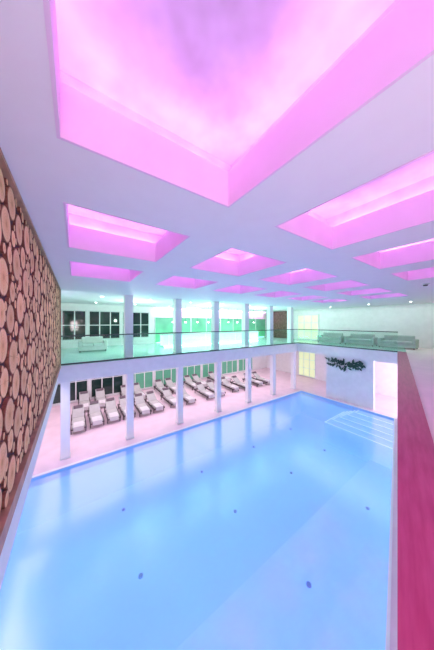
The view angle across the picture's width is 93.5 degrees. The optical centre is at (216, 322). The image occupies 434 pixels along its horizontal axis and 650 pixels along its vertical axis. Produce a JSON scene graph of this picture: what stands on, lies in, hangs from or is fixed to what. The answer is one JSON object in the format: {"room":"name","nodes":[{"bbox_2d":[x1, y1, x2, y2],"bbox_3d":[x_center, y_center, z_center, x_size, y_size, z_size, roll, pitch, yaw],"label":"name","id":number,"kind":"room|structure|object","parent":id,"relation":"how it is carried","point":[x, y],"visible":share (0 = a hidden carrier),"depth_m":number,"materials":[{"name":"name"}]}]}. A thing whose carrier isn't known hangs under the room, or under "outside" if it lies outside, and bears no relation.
{"room":"spa","nodes":[
{"label":"spa","id":0,"kind":"room"},
{"bbox_2d":[0,378,57,588],"bbox_3d":[-2.046,0.095,1.805,0.300,4.150,13.300,0,0,-35],"label":"wall","id":1,"kind":"structure","parent":0,"point":[6,551],"depth_m":2.27,"materials":[{"name":"paint"}]},
{"bbox_2d":[0,148,60,554],"bbox_3d":[-3.276,0.198,3.903,0.075,2.825,8.430,0,0,-35],"label":"panel","id":2,"kind":"object","parent":1,"relation":"attached to","point":[30,290],"visible":1,"depth_m":2.09,"materials":[{"name":"brown wood"}]},
{"bbox_2d":[52,303,266,406],"bbox_3d":[-2.350,1.510,17.486,19.100,6.980,0.200,0,0,-35],"label":"wall","id":3,"kind":"structure","parent":0,"point":[260,362],"depth_m":15.49,"materials":[{"name":"paint"}]},
{"bbox_2d":[52,379,87,404],"bbox_3d":[-9.130,3.675,12.610,2.000,2.450,0.070,0,0,-35],"label":"window","id":4,"kind":"structure","parent":3,"relation":"in","point":[76,387],"depth_m":12.73,"materials":[{"name":"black glass"}]},
{"bbox_2d":[61,309,86,340],"bbox_3d":[-9.171,0.140,12.581,1.900,1.920,0.070,0,0,-35],"label":"window","id":5,"kind":"structure","parent":3,"relation":"in","point":[73,322],"depth_m":12.73,"materials":[{"name":"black glass"}]},
{"bbox_2d":[88,310,120,338],"bbox_3d":[-7.528,0.140,13.723,1.900,1.920,0.070,0,0,-35],"label":"window","id":6,"kind":"structure","parent":3,"relation":"in","point":[99,322],"depth_m":13.74,"materials":[{"name":"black glass"}]},
{"bbox_2d":[90,375,123,398],"bbox_3d":[-7.405,3.675,13.809,2.000,2.450,0.070,0,0,-35],"label":"window","id":7,"kind":"structure","parent":3,"relation":"in","point":[111,385],"depth_m":13.82,"materials":[{"name":"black glass"}]},
{"bbox_2d":[122,311,149,338],"bbox_3d":[-5.886,0.140,14.864,1.900,1.920,0.070,0,0,-35],"label":"window","id":8,"kind":"structure","parent":3,"relation":"in","point":[141,320],"depth_m":15.01,"materials":[{"name":"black glass"}]},
{"bbox_2d":[125,371,153,388],"bbox_3d":[-5.681,3.675,15.007,2.000,2.450,0.070,0,0,-35],"label":"window","id":9,"kind":"structure","parent":3,"relation":"in","point":[145,380],"depth_m":15.18,"materials":[{"name":"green glass"}]},
{"bbox_2d":[155,368,175,386],"bbox_3d":[-3.956,3.675,16.206,2.000,2.450,0.070,0,0,-35],"label":"window","id":10,"kind":"structure","parent":3,"relation":"in","point":[161,374],"depth_m":16.13,"materials":[{"name":"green glass"}]},
{"bbox_2d":[155,317,190,342],"bbox_3d":[-3.505,0.530,16.519,3.100,2.000,0.070,0,0,-35],"label":"window","id":11,"kind":"structure","parent":3,"relation":"in","point":[162,324],"depth_m":16.18,"materials":[{"name":"green glass"}]},
{"bbox_2d":[183,364,200,381],"bbox_3d":[-2.232,3.675,17.404,2.000,2.450,0.070,0,0,-35],"label":"window","id":12,"kind":"structure","parent":3,"relation":"in","point":[193,369],"depth_m":17.45,"materials":[{"name":"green glass"}]},
{"bbox_2d":[191,317,220,332],"bbox_3d":[-0.959,0.530,18.289,3.100,2.000,0.070,0,0,-35],"label":"window","id":13,"kind":"structure","parent":3,"relation":"in","point":[202,326],"depth_m":18.01,"materials":[{"name":"green glass"}]},
{"bbox_2d":[202,362,214,377],"bbox_3d":[-0.507,3.675,18.602,2.000,2.450,0.070,0,0,-35],"label":"window","id":14,"kind":"structure","parent":3,"relation":"in","point":[207,367],"depth_m":18.37,"materials":[{"name":"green glass"}]},
{"bbox_2d":[221,359,237,374],"bbox_3d":[1.217,3.675,19.801,2.000,2.450,0.070,0,0,-35],"label":"window","id":15,"kind":"structure","parent":3,"relation":"in","point":[231,366],"depth_m":19.80,"materials":[{"name":"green glass"}]},
{"bbox_2d":[221,318,241,331],"bbox_3d":[1.587,0.530,20.058,3.100,2.000,0.070,0,0,-35],"label":"window","id":16,"kind":"structure","parent":3,"relation":"in","point":[232,325],"depth_m":19.95,"materials":[{"name":"green glass"}]},
{"bbox_2d":[238,357,252,371],"bbox_3d":[2.941,3.675,21.000,2.000,2.450,0.070,0,0,-35],"label":"window","id":17,"kind":"structure","parent":3,"relation":"in","point":[241,362],"depth_m":20.76,"materials":[{"name":"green glass"}]},
{"bbox_2d":[249,318,265,336],"bbox_3d":[4.132,0.530,21.827,3.100,2.000,0.070,0,0,-35],"label":"window","id":18,"kind":"structure","parent":3,"relation":"in","point":[259,324],"depth_m":22.17,"materials":[{"name":"green glass"}]},
{"bbox_2d":[0,368,396,649],"bbox_3d":[3.027,5.800,9.750,19.100,1.600,18.642,0,0,-35],"label":"floor","id":19,"kind":"structure","parent":0,"point":[71,581],"depth_m":6.93,"materials":[{"name":"tile"}]},
{"bbox_2d":[60,382,70,460],"bbox_3d":[-5.657,3.585,7.613,0.320,2.830,0.320,0,0,-35],"label":"column","id":20,"kind":"structure","parent":19,"relation":"on","point":[65,387],"depth_m":7.50,"materials":[{"name":"paint"}]},
{"bbox_2d":[70,404,86,434],"bbox_3d":[-6.754,4.636,9.940,0.600,0.727,1.870,0,0,-35],"label":"sun lounger","id":21,"kind":"object","parent":19,"relation":"on","point":[78,419],"visible":1,"depth_m":9.98,"materials":[{"name":"fabric"}]},
{"bbox_2d":[73,404,82,408],"bbox_3d":[-7.194,4.334,10.573,0.400,0.122,0.174,0,0,-35],"label":"pillow","id":22,"kind":"object","parent":21,"relation":"on","point":[77,406],"depth_m":10.54,"materials":[{"name":"fabric"}]},
{"bbox_2d":[73,420,83,431],"bbox_3d":[-6.383,4.758,9.406,0.400,0.205,0.570,0,0,-35],"label":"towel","id":23,"kind":"object","parent":21,"relation":"hanging from","point":[79,425],"depth_m":9.27,"materials":[{"name":"white fabric"}]},
{"bbox_2d":[72,416,84,428],"bbox_3d":[-6.566,4.705,9.669,0.500,0.070,1.130,0,0,-35],"label":"seat cushion","id":24,"kind":"object","parent":21,"relation":"on","point":[78,422],"depth_m":9.54,"materials":[{"name":"fabric"}]},
{"bbox_2d":[78,391,90,410],"bbox_3d":[-7.850,4.636,12.098,0.600,0.727,1.870,0,0,-36],"label":"sun lounger","id":25,"kind":"object","parent":19,"relation":"on","point":[84,398],"visible":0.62,"depth_m":12.34,"materials":[{"name":"fabric"}]},
{"bbox_2d":[79,400,89,404],"bbox_3d":[-7.658,4.705,11.829,0.500,0.070,1.130,0,0,-36],"label":"seat cushion","id":26,"kind":"object","parent":25,"relation":"on","point":[86,402],"depth_m":11.98,"materials":[{"name":"fabric"}]},
{"bbox_2d":[87,400,104,427],"bbox_3d":[-6.243,4.636,10.488,0.600,0.727,1.870,0,0,-36],"label":"sun lounger","id":27,"kind":"object","parent":19,"relation":"on","point":[96,416],"visible":1,"depth_m":10.53,"materials":[{"name":"fabric"}]},
{"bbox_2d":[90,411,102,422],"bbox_3d":[-6.050,4.705,10.220,0.500,0.070,1.130,0,0,-36],"label":"seat cushion","id":28,"kind":"object","parent":27,"relation":"on","point":[95,416],"depth_m":10.11,"materials":[{"name":"fabric"}]},
{"bbox_2d":[92,415,101,425],"bbox_3d":[-5.863,4.758,9.960,0.400,0.205,0.570,0,0,-36],"label":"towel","id":29,"kind":"object","parent":27,"relation":"hanging from","point":[96,420],"depth_m":9.82,"materials":[{"name":"white fabric"}]},
{"bbox_2d":[94,388,105,406],"bbox_3d":[-7.193,4.636,12.645,0.600,0.727,1.870,0,0,-34],"label":"sun lounger","id":30,"kind":"object","parent":19,"relation":"on","point":[100,394],"visible":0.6,"depth_m":12.91,"materials":[{"name":"fabric"}]},
{"bbox_2d":[99,399,104,406],"bbox_3d":[-6.829,4.758,12.106,0.400,0.205,0.570,0,0,-34],"label":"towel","id":31,"kind":"object","parent":30,"relation":"hanging from","point":[102,402],"depth_m":11.95,"materials":[{"name":"white fabric"}]},
{"bbox_2d":[104,397,120,423],"bbox_3d":[-5.630,4.636,10.929,0.600,0.727,1.870,0,0,-34],"label":"sun lounger","id":32,"kind":"object","parent":19,"relation":"on","point":[113,414],"visible":1,"depth_m":10.90,"materials":[{"name":"fabric"}]},
{"bbox_2d":[106,408,119,418],"bbox_3d":[-5.446,4.705,10.655,0.500,0.070,1.130,0,0,-34],"label":"seat cushion","id":33,"kind":"object","parent":32,"relation":"on","point":[113,413],"depth_m":10.49,"materials":[{"name":"fabric"}]},
{"bbox_2d":[109,412,118,421],"bbox_3d":[-5.268,4.758,10.389,0.400,0.205,0.570,0,0,-34],"label":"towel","id":34,"kind":"object","parent":32,"relation":"hanging from","point":[113,416],"depth_m":10.24,"materials":[{"name":"white fabric"}]},
{"bbox_2d":[119,385,125,395],"bbox_3d":[-5.925,4.636,13.399,0.600,0.727,1.870,0,0,-34],"label":"sun lounger","id":35,"kind":"object","parent":19,"relation":"on","point":[123,387],"visible":0.29,"depth_m":13.75,"materials":[{"name":"fabric"}]},
{"bbox_2d":[117,395,135,419],"bbox_3d":[-5.039,4.636,11.327,0.600,0.727,1.870,0,0,-35],"label":"sun lounger","id":36,"kind":"object","parent":19,"relation":"on","point":[122,399],"visible":0.59,"depth_m":11.51,"materials":[{"name":"fabric"}]},
{"bbox_2d":[125,373,133,439],"bbox_3d":[-3.809,3.585,8.897,0.320,2.830,0.320,0,0,-35],"label":"column","id":37,"kind":"structure","parent":19,"relation":"on","point":[129,377],"depth_m":8.77,"materials":[{"name":"paint"}]},
{"bbox_2d":[134,382,145,398],"bbox_3d":[-5.356,4.636,13.898,0.600,0.727,1.870,0,0,-35],"label":"sun lounger","id":38,"kind":"object","parent":19,"relation":"on","point":[137,389],"visible":0.54,"depth_m":14.11,"materials":[{"name":"fabric"}]},
{"bbox_2d":[134,393,151,416],"bbox_3d":[-4.316,4.636,11.678,0.600,0.727,1.870,0,0,-34],"label":"sun lounger","id":39,"kind":"object","parent":19,"relation":"on","point":[142,406],"visible":0.91,"depth_m":11.64,"materials":[{"name":"fabric"}]},
{"bbox_2d":[136,403,149,411],"bbox_3d":[-4.132,4.705,11.404,0.500,0.070,1.130,0,0,-34],"label":"seat cushion","id":40,"kind":"object","parent":39,"relation":"on","point":[143,407],"depth_m":11.24,"materials":[{"name":"fabric"}]},
{"bbox_2d":[140,406,149,414],"bbox_3d":[-3.954,4.758,11.138,0.400,0.205,0.570,0,0,-34],"label":"towel","id":41,"kind":"object","parent":39,"relation":"hanging from","point":[144,409],"depth_m":10.98,"materials":[{"name":"white fabric"}]},
{"bbox_2d":[144,390,164,412],"bbox_3d":[-3.736,4.636,12.130,0.600,0.727,1.870,0,0,-36],"label":"sun lounger","id":42,"kind":"object","parent":19,"relation":"on","point":[150,395],"visible":0.99,"depth_m":12.14,"materials":[{"name":"fabric"}]},
{"bbox_2d":[149,400,159,408],"bbox_3d":[-3.543,4.705,11.863,0.500,0.070,1.130,0,0,-36],"label":"seat cushion","id":43,"kind":"object","parent":42,"relation":"on","point":[155,403],"depth_m":11.80,"materials":[{"name":"fabric"}]},
{"bbox_2d":[153,403,162,410],"bbox_3d":[-3.356,4.758,11.603,0.400,0.205,0.570,0,0,-36],"label":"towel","id":44,"kind":"object","parent":42,"relation":"hanging from","point":[158,406],"depth_m":11.43,"materials":[{"name":"white fabric"}]},
{"bbox_2d":[154,379,164,394],"bbox_3d":[-3.998,4.636,14.735,0.600,0.727,1.870,0,0,-34],"label":"sun lounger","id":45,"kind":"object","parent":19,"relation":"on","point":[159,384],"visible":0.62,"depth_m":15.01,"materials":[{"name":"fabric"}]},
{"bbox_2d":[160,387,175,407],"bbox_3d":[-2.943,4.636,12.825,0.600,0.727,1.870,0,0,-36],"label":"sun lounger","id":46,"kind":"object","parent":19,"relation":"on","point":[167,394],"visible":0.86,"depth_m":12.96,"materials":[{"name":"fabric"}]},
{"bbox_2d":[165,396,174,403],"bbox_3d":[-2.750,4.705,12.557,0.500,0.070,1.130,0,0,-36],"label":"seat cushion","id":47,"kind":"object","parent":46,"relation":"on","point":[169,398],"depth_m":12.46,"materials":[{"name":"fabric"}]},
{"bbox_2d":[164,378,175,393],"bbox_3d":[-3.358,4.636,15.181,0.600,0.727,1.870,0,0,-34],"label":"sun lounger","id":48,"kind":"object","parent":19,"relation":"on","point":[169,383],"visible":0.79,"depth_m":15.38,"materials":[{"name":"fabric"}]},
{"bbox_2d":[175,367,183,424],"bbox_3d":[-1.879,3.585,10.239,0.320,2.830,0.320,0,0,-35],"label":"column","id":49,"kind":"structure","parent":19,"relation":"on","point":[179,370],"depth_m":10.12,"materials":[{"name":"paint"}]},
{"bbox_2d":[175,386,195,404],"bbox_3d":[-2.054,4.636,13.238,0.600,0.727,1.870,0,0,-34],"label":"sun lounger","id":50,"kind":"object","parent":19,"relation":"on","point":[190,399],"visible":0.67,"depth_m":12.75,"materials":[{"name":"fabric"}]},
{"bbox_2d":[185,396,194,402],"bbox_3d":[-1.688,4.758,12.700,0.400,0.205,0.570,0,0,-34],"label":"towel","id":51,"kind":"object","parent":50,"relation":"hanging from","point":[190,399],"depth_m":12.56,"materials":[{"name":"white fabric"}]},
{"bbox_2d":[183,375,196,389],"bbox_3d":[-2.026,4.636,15.993,0.600,0.727,1.870,0,0,-34],"label":"sun lounger","id":52,"kind":"object","parent":19,"relation":"on","point":[187,377],"visible":0.8,"depth_m":16.14,"materials":[{"name":"fabric"}]},
{"bbox_2d":[192,374,207,386],"bbox_3d":[-1.418,4.636,16.426,0.600,0.727,1.870,0,0,-36],"label":"sun lounger","id":53,"kind":"object","parent":19,"relation":"on","point":[195,377],"visible":0.66,"depth_m":16.60,"materials":[{"name":"fabric"}]},
{"bbox_2d":[194,382,214,397],"bbox_3d":[-0.868,4.636,14.031,0.600,0.727,1.870,0,0,-35],"label":"sun lounger","id":54,"kind":"object","parent":19,"relation":"on","point":[199,385],"visible":0.98,"depth_m":13.98,"materials":[{"name":"fabric"}]},
{"bbox_2d":[200,390,214,395],"bbox_3d":[-0.679,4.705,13.761,0.500,0.070,1.130,0,0,-35],"label":"seat cushion","id":55,"kind":"object","parent":54,"relation":"on","point":[204,392],"depth_m":13.65,"materials":[{"name":"fabric"}]},
{"bbox_2d":[206,392,213,397],"bbox_3d":[-0.494,4.758,13.500,0.400,0.205,0.570,0,0,-35],"label":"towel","id":56,"kind":"object","parent":54,"relation":"hanging from","point":[210,394],"depth_m":13.29,"materials":[{"name":"white fabric"}]},
{"bbox_2d":[32,390,394,477],"bbox_3d":[1.528,4.992,8.578,15.300,0.015,5.457,0,0,-35],"label":"trim","id":57,"kind":"structure","parent":19,"relation":"on","point":[58,468],"depth_m":9.20,"materials":[{"name":"paint"}]},
{"bbox_2d":[207,371,221,382],"bbox_3d":[-0.104,4.636,17.312,0.600,0.727,1.870,0,0,-36],"label":"sun lounger","id":58,"kind":"object","parent":19,"relation":"on","point":[212,375],"visible":0.44,"depth_m":17.63,"materials":[{"name":"fabric"}]},
{"bbox_2d":[204,380,225,395],"bbox_3d":[-0.158,4.636,14.566,0.600,0.727,1.870,0,0,-34],"label":"sun lounger","id":59,"kind":"object","parent":19,"relation":"on","point":[210,384],"visible":0.7,"depth_m":14.81,"materials":[{"name":"fabric"}]},
{"bbox_2d":[214,362,221,412],"bbox_3d":[0.050,3.585,11.580,0.320,2.830,0.320,0,0,-35],"label":"column","id":60,"kind":"structure","parent":19,"relation":"on","point":[217,364],"depth_m":11.45,"materials":[{"name":"paint"}]},
{"bbox_2d":[221,377,239,391],"bbox_3d":[0.904,4.636,15.503,0.600,0.727,1.870,0,0,-35],"label":"sun lounger","id":61,"kind":"object","parent":19,"relation":"on","point":[225,382],"visible":0.88,"depth_m":15.40,"materials":[{"name":"fabric"}]},
{"bbox_2d":[230,375,251,390],"bbox_3d":[1.836,4.636,15.861,0.600,0.727,1.870,0,0,-35],"label":"sun lounger","id":62,"kind":"object","parent":19,"relation":"on","point":[237,381],"visible":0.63,"depth_m":16.05,"materials":[{"name":"fabric"}]},
{"bbox_2d":[245,358,251,402],"bbox_3d":[1.980,3.585,12.921,0.320,2.830,0.320,0,0,-35],"label":"column","id":63,"kind":"structure","parent":19,"relation":"on","point":[247,360],"depth_m":12.79,"materials":[{"name":"paint"}]},
{"bbox_2d":[242,373,263,386],"bbox_3d":[2.931,4.636,16.783,0.600,0.727,1.870,0,0,-35],"label":"sun lounger","id":64,"kind":"object","parent":19,"relation":"on","point":[254,381],"visible":0.7,"depth_m":16.27,"materials":[{"name":"fabric"}]},
{"bbox_2d":[251,371,269,382],"bbox_3d":[3.726,4.636,17.264,0.600,0.727,1.870,0,0,-36],"label":"sun lounger","id":65,"kind":"object","parent":19,"relation":"on","point":[254,373],"visible":0.88,"depth_m":17.19,"materials":[{"name":"fabric"}]},
{"bbox_2d":[270,354,275,395],"bbox_3d":[3.910,3.585,14.262,0.320,2.830,0.320,0,0,-35],"label":"column","id":66,"kind":"structure","parent":19,"relation":"on","point":[272,357],"depth_m":14.14,"materials":[{"name":"paint"}]},
{"bbox_2d":[290,352,295,388],"bbox_3d":[5.839,3.585,15.603,0.320,2.830,0.320,0,0,-35],"label":"column","id":67,"kind":"structure","parent":19,"relation":"on","point":[293,354],"depth_m":15.51,"materials":[{"name":"paint"}]},
{"bbox_2d":[324,412,392,469],"bbox_3d":[7.756,6.030,10.768,2.330,1.100,2.968,0,0,-35],"label":"step","id":68,"kind":"structure","parent":19,"relation":"on","point":[365,447],"depth_m":9.99,"materials":[{"name":"tile"}]},
{"bbox_2d":[332,411,392,444],"bbox_3d":[7.964,5.982,10.856,1.890,1.195,2.661,0,0,-35],"label":"step","id":69,"kind":"structure","parent":19,"relation":"on","point":[337,419],"depth_m":10.32,"materials":[{"name":"tile"}]},
{"bbox_2d":[340,411,392,437],"bbox_3d":[8.171,5.935,10.943,1.450,1.290,2.354,0,0,-35],"label":"step","id":70,"kind":"structure","parent":19,"relation":"on","point":[344,417],"depth_m":10.57,"materials":[{"name":"tile"}]},
{"bbox_2d":[347,410,392,431],"bbox_3d":[8.378,5.888,11.031,1.010,1.385,2.047,0,0,-35],"label":"step","id":71,"kind":"structure","parent":19,"relation":"on","point":[351,415],"depth_m":10.80,"materials":[{"name":"tile"}]},
{"bbox_2d":[354,410,392,426],"bbox_3d":[8.585,5.840,11.118,0.570,1.480,1.739,0,0,-35],"label":"step","id":72,"kind":"structure","parent":19,"relation":"on","point":[358,412],"depth_m":11.05,"materials":[{"name":"tile"}]},
{"bbox_2d":[385,419,394,649],"bbox_3d":[4.088,4.990,4.795,0.050,0.020,15.600,0,0,41],"label":"trim","id":73,"kind":"structure","parent":19,"relation":"on","point":[387,643],"depth_m":4.21,"materials":[{"name":"paint"}]},
{"bbox_2d":[0,0,433,311],"bbox_3d":[3.045,-1.220,8.936,21.200,0.001,21.200,0,0,-35],"label":"ceiling","id":74,"kind":"structure","parent":0,"point":[395,128],"depth_m":1.97,"materials":[{"name":"paint"}]},
{"bbox_2d":[69,261,143,281],"bbox_3d":[-2.737,-1.528,5.015,1.770,0.625,1.820,0,0,-35],"label":"coffer","id":75,"kind":"object","parent":74,"relation":"attached to","point":[80,269],"visible":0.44,"depth_m":5.54,"materials":[{"name":"paint"}]},
{"bbox_2d":[63,202,189,261],"bbox_3d":[-1.384,-1.528,3.069,1.770,0.625,1.820,0,0,-35],"label":"coffer","id":76,"kind":"object","parent":74,"relation":"attached to","point":[87,229],"visible":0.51,"depth_m":3.61,"materials":[{"name":"paint"}]},
{"bbox_2d":[155,275,216,288],"bbox_3d":[-0.955,-1.528,6.254,1.770,0.625,1.820,0,0,-35],"label":"coffer","id":77,"kind":"object","parent":74,"relation":"attached to","point":[175,281],"visible":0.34,"depth_m":6.87,"materials":[{"name":"paint"}]},
{"bbox_2d":[43,0,433,207],"bbox_3d":[0.174,-1.528,0.827,1.770,0.625,2.580,0,0,-35],"label":"coffer","id":78,"kind":"object","parent":74,"relation":"attached to","point":[207,99],"visible":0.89,"depth_m":1.41,"materials":[{"name":"paint"}]},
{"bbox_2d":[190,247,286,275],"bbox_3d":[0.398,-1.528,4.307,1.770,0.625,1.820,0,0,-35],"label":"coffer","id":79,"kind":"object","parent":74,"relation":"attached to","point":[232,261],"visible":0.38,"depth_m":4.97,"materials":[{"name":"paint"}]},
{"bbox_2d":[212,285,265,293],"bbox_3d":[0.811,-1.528,7.481,1.770,0.625,1.820,0,0,-35],"label":"coffer","id":80,"kind":"object","parent":74,"relation":"attached to","point":[239,289],"visible":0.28,"depth_m":8.14,"materials":[{"name":"paint"}]},
{"bbox_2d":[256,291,300,297],"bbox_3d":[2.601,-1.528,8.725,1.770,0.625,1.820,0,0,-35],"label":"coffer","id":81,"kind":"object","parent":74,"relation":"attached to","point":[277,293],"visible":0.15,"depth_m":9.36,"materials":[{"name":"paint"}]},
{"bbox_2d":[258,268,337,284],"bbox_3d":[2.163,-1.528,5.535,1.770,0.625,1.820,0,0,-35],"label":"coffer","id":82,"kind":"object","parent":74,"relation":"attached to","point":[303,275],"visible":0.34,"depth_m":6.10,"materials":[{"name":"paint"}]},
{"bbox_2d":[286,295,329,299],"bbox_3d":[4.407,-1.528,9.980,1.770,0.625,1.820,0,0,-35],"label":"coffer","id":83,"kind":"object","parent":74,"relation":"attached to","point":[311,296],"visible":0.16,"depth_m":10.55,"materials":[{"name":"paint"}]},
{"bbox_2d":[311,299,350,302],"bbox_3d":[6.214,-1.528,11.236,1.770,0.625,1.820,0,0,-35],"label":"coffer","id":84,"kind":"object","parent":74,"relation":"attached to","point":[329,300],"visible":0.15,"depth_m":11.74,"materials":[{"name":"paint"}]},
{"bbox_2d":[303,280,369,290],"bbox_3d":[3.953,-1.528,6.779,1.770,0.625,1.820,0,0,-35],"label":"coffer","id":85,"kind":"object","parent":74,"relation":"attached to","point":[349,283],"visible":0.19,"depth_m":7.28,"materials":[{"name":"paint"}]},
{"bbox_2d":[275,150,433,249],"bbox_3d":[1.956,-1.528,2.066,1.770,0.625,2.580,0,0,-35],"label":"coffer","id":86,"kind":"object","parent":74,"relation":"attached to","point":[402,197],"visible":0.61,"depth_m":2.83,"materials":[{"name":"paint"}]},
{"bbox_2d":[337,288,391,295],"bbox_3d":[5.760,-1.528,8.034,1.770,0.625,1.820,0,0,-35],"label":"coffer","id":87,"kind":"object","parent":74,"relation":"attached to","point":[372,290],"visible":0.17,"depth_m":8.51,"materials":[{"name":"paint"}]},
{"bbox_2d":[361,293,408,298],"bbox_3d":[7.566,-1.528,9.290,1.770,0.625,1.820,0,0,-35],"label":"coffer","id":88,"kind":"object","parent":74,"relation":"attached to","point":[393,294],"visible":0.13,"depth_m":9.75,"materials":[{"name":"paint"}]},
{"bbox_2d":[351,238,433,268],"bbox_3d":[3.721,-1.528,3.293,1.770,0.625,2.580,0,0,-35],"label":"coffer","id":89,"kind":"object","parent":74,"relation":"attached to","point":[420,251],"visible":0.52,"depth_m":4.22,"materials":[{"name":"paint"}]},
{"bbox_2d":[391,267,433,280],"bbox_3d":[5.511,-1.528,4.537,1.770,0.625,2.580,0,0,-35],"label":"coffer","id":90,"kind":"object","parent":74,"relation":"attached to","point":[423,273],"visible":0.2,"depth_m":5.59,"materials":[{"name":"paint"}]},
{"bbox_2d":[58,337,433,441],"bbox_3d":[2.389,1.860,9.044,22.019,0.620,19.073,0,0,-35],"label":"balcony","id":91,"kind":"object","parent":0,"point":[68,373],"depth_m":10.37,"materials":[{"name":"paint"}]},
{"bbox_2d":[78,336,106,352],"bbox_3d":[-6.877,1.160,11.296,1.350,0.780,0.800,0,0,-35],"label":"sofa","id":92,"kind":"object","parent":91,"relation":"on","point":[96,342],"visible":1,"depth_m":11.19,"materials":[{"name":"fabric"}]},
{"bbox_2d":[123,295,133,357],"bbox_3d":[-3.963,0.165,9.119,0.380,2.770,0.380,0,0,-35],"label":"column","id":93,"kind":"structure","parent":91,"relation":"on","point":[128,299],"depth_m":8.97,"materials":[{"name":"paint"}]},
{"bbox_2d":[172,299,181,353],"bbox_3d":[-2.034,0.165,10.460,0.380,2.770,0.380,0,0,-35],"label":"column","id":94,"kind":"structure","parent":91,"relation":"on","point":[177,303],"depth_m":10.33,"materials":[{"name":"paint"}]},
{"bbox_2d":[61,329,297,364],"bbox_3d":[0.243,1.005,11.592,14.530,1.090,0.060,0,0,-35],"label":"glass railing","id":95,"kind":"object","parent":91,"relation":"on","point":[278,329],"visible":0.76,"depth_m":9.52,"materials":[{"name":"glass"}]},
{"bbox_2d":[158,331,259,346],"bbox_3d":[-0.054,1.135,15.672,8.800,0.830,0.700,0,0,-35],"label":"countertop","id":96,"kind":"structure","parent":91,"relation":"on","point":[166,340],"depth_m":14.73,"materials":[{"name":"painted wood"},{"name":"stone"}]},
{"bbox_2d":[211,302,218,349],"bbox_3d":[-0.104,0.165,11.802,0.380,2.770,0.380,0,0,-35],"label":"column","id":97,"kind":"structure","parent":91,"relation":"on","point":[214,305],"depth_m":11.65,"materials":[{"name":"paint"}]},
{"bbox_2d":[241,304,248,346],"bbox_3d":[1.826,0.165,13.143,0.380,2.770,0.380,0,0,-35],"label":"column","id":98,"kind":"structure","parent":91,"relation":"on","point":[245,307],"depth_m":13.02,"materials":[{"name":"paint"}]},
{"bbox_2d":[266,306,273,344],"bbox_3d":[3.756,0.165,14.484,0.380,2.770,0.380,0,0,-35],"label":"column","id":99,"kind":"structure","parent":91,"relation":"on","point":[269,309],"depth_m":14.37,"materials":[{"name":"paint"}]},
{"bbox_2d":[287,307,293,342],"bbox_3d":[5.685,0.165,15.825,0.380,2.770,0.380,0,0,-35],"label":"column","id":100,"kind":"structure","parent":91,"relation":"on","point":[289,309],"depth_m":15.69,"materials":[{"name":"paint"}]},
{"bbox_2d":[317,332,344,343],"bbox_3d":[8.901,1.160,15.929,0.800,0.780,1.800,0,0,-35],"label":"sofa","id":101,"kind":"object","parent":91,"relation":"on","point":[326,337],"visible":0.88,"depth_m":15.77,"materials":[{"name":"grey fabric"}]},
{"bbox_2d":[298,329,397,351],"bbox_3d":[7.926,1.005,13.268,0.060,1.090,5.917,0,0,-35],"label":"glass railing","id":102,"kind":"object","parent":91,"relation":"on","point":[298,329],"visible":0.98,"depth_m":12.70,"materials":[{"name":"glass"}]},
{"bbox_2d":[344,333,377,346],"bbox_3d":[10.043,1.160,14.287,0.800,0.780,1.800,0,0,-35],"label":"sofa","id":103,"kind":"object","parent":91,"relation":"on","point":[363,339],"visible":1,"depth_m":14.13,"materials":[{"name":"grey fabric"}]},
{"bbox_2d":[378,335,418,349],"bbox_3d":[11.184,1.160,12.644,0.800,0.780,1.800,0,0,-35],"label":"sofa","id":104,"kind":"object","parent":91,"relation":"on","point":[403,341],"visible":0.99,"depth_m":12.50,"materials":[{"name":"grey fabric"}]},
{"bbox_2d":[381,340,395,343],"bbox_3d":[10.899,1.190,12.897,0.620,0.160,0.720,0,0,-35],"label":"seat cushion","id":105,"kind":"object","parent":104,"relation":"on","point":[382,341],"depth_m":12.79,"materials":[{"name":"grey fabric"}]},
{"bbox_2d":[396,341,411,344],"bbox_3d":[11.321,1.190,12.289,0.620,0.160,0.720,0,0,-35],"label":"seat cushion","id":106,"kind":"object","parent":104,"relation":"on","point":[397,342],"depth_m":12.18,"materials":[{"name":"grey fabric"}]},
{"bbox_2d":[273,311,286,337],"bbox_3d":[6.495,0.165,21.441,0.060,2.770,3.400,0,0,-35],"label":"door","id":107,"kind":"structure","parent":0,"point":[279,317],"depth_m":21.23,"materials":[{"name":"brown wood"}]},
{"bbox_2d":[176,460,391,649],"bbox_3d":[2.895,6.375,4.069,12.400,0.450,3.822,0,0,-35],"label":"floor","id":108,"kind":"structure","parent":0,"point":[342,550],"depth_m":4.71,"materials":[{"name":"tile"}]},
{"bbox_2d":[267,303,433,397],"bbox_3d":[9.655,1.510,17.122,0.200,6.980,14.500,0,0,-35],"label":"wall","id":109,"kind":"structure","parent":0,"point":[417,320],"depth_m":14.41,"materials":[{"name":"paint"}]},
{"bbox_2d":[298,351,315,378],"bbox_3d":[8.288,3.775,18.852,0.070,2.350,1.700,0,0,-35],"label":"window","id":110,"kind":"structure","parent":109,"relation":"in","point":[306,361],"depth_m":18.79,"materials":[{"name":"yellow glass"}]},
{"bbox_2d":[297,314,318,339],"bbox_3d":[8.345,0.365,18.770,0.070,2.270,2.100,0,0,-35],"label":"window","id":111,"kind":"structure","parent":109,"relation":"in","point":[311,321],"depth_m":18.71,"materials":[{"name":"glass"}]},
{"bbox_2d":[326,355,374,409],"bbox_3d":[8.322,3.585,12.908,0.200,2.830,2.700,0,0,-35],"label":"wall","id":112,"kind":"structure","parent":0,"point":[357,387],"depth_m":12.63,"materials":[{"name":"paint"}]},
{"bbox_2d":[325,357,365,370],"bbox_3d":[8.053,2.661,12.987,0.066,0.902,2.432,0,0,-35],"label":"wall sculpture","id":113,"kind":"object","parent":112,"relation":"attached to","point":[358,364],"visible":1,"depth_m":12.86,"materials":[{"name":"black metal"}]},
{"bbox_2d":[397,351,433,649],"bbox_3d":[3.576,1.535,3.786,0.340,0.070,18.410,0,0,41],"label":"trim","id":114,"kind":"structure","parent":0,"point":[415,444],"depth_m":1.56,"materials":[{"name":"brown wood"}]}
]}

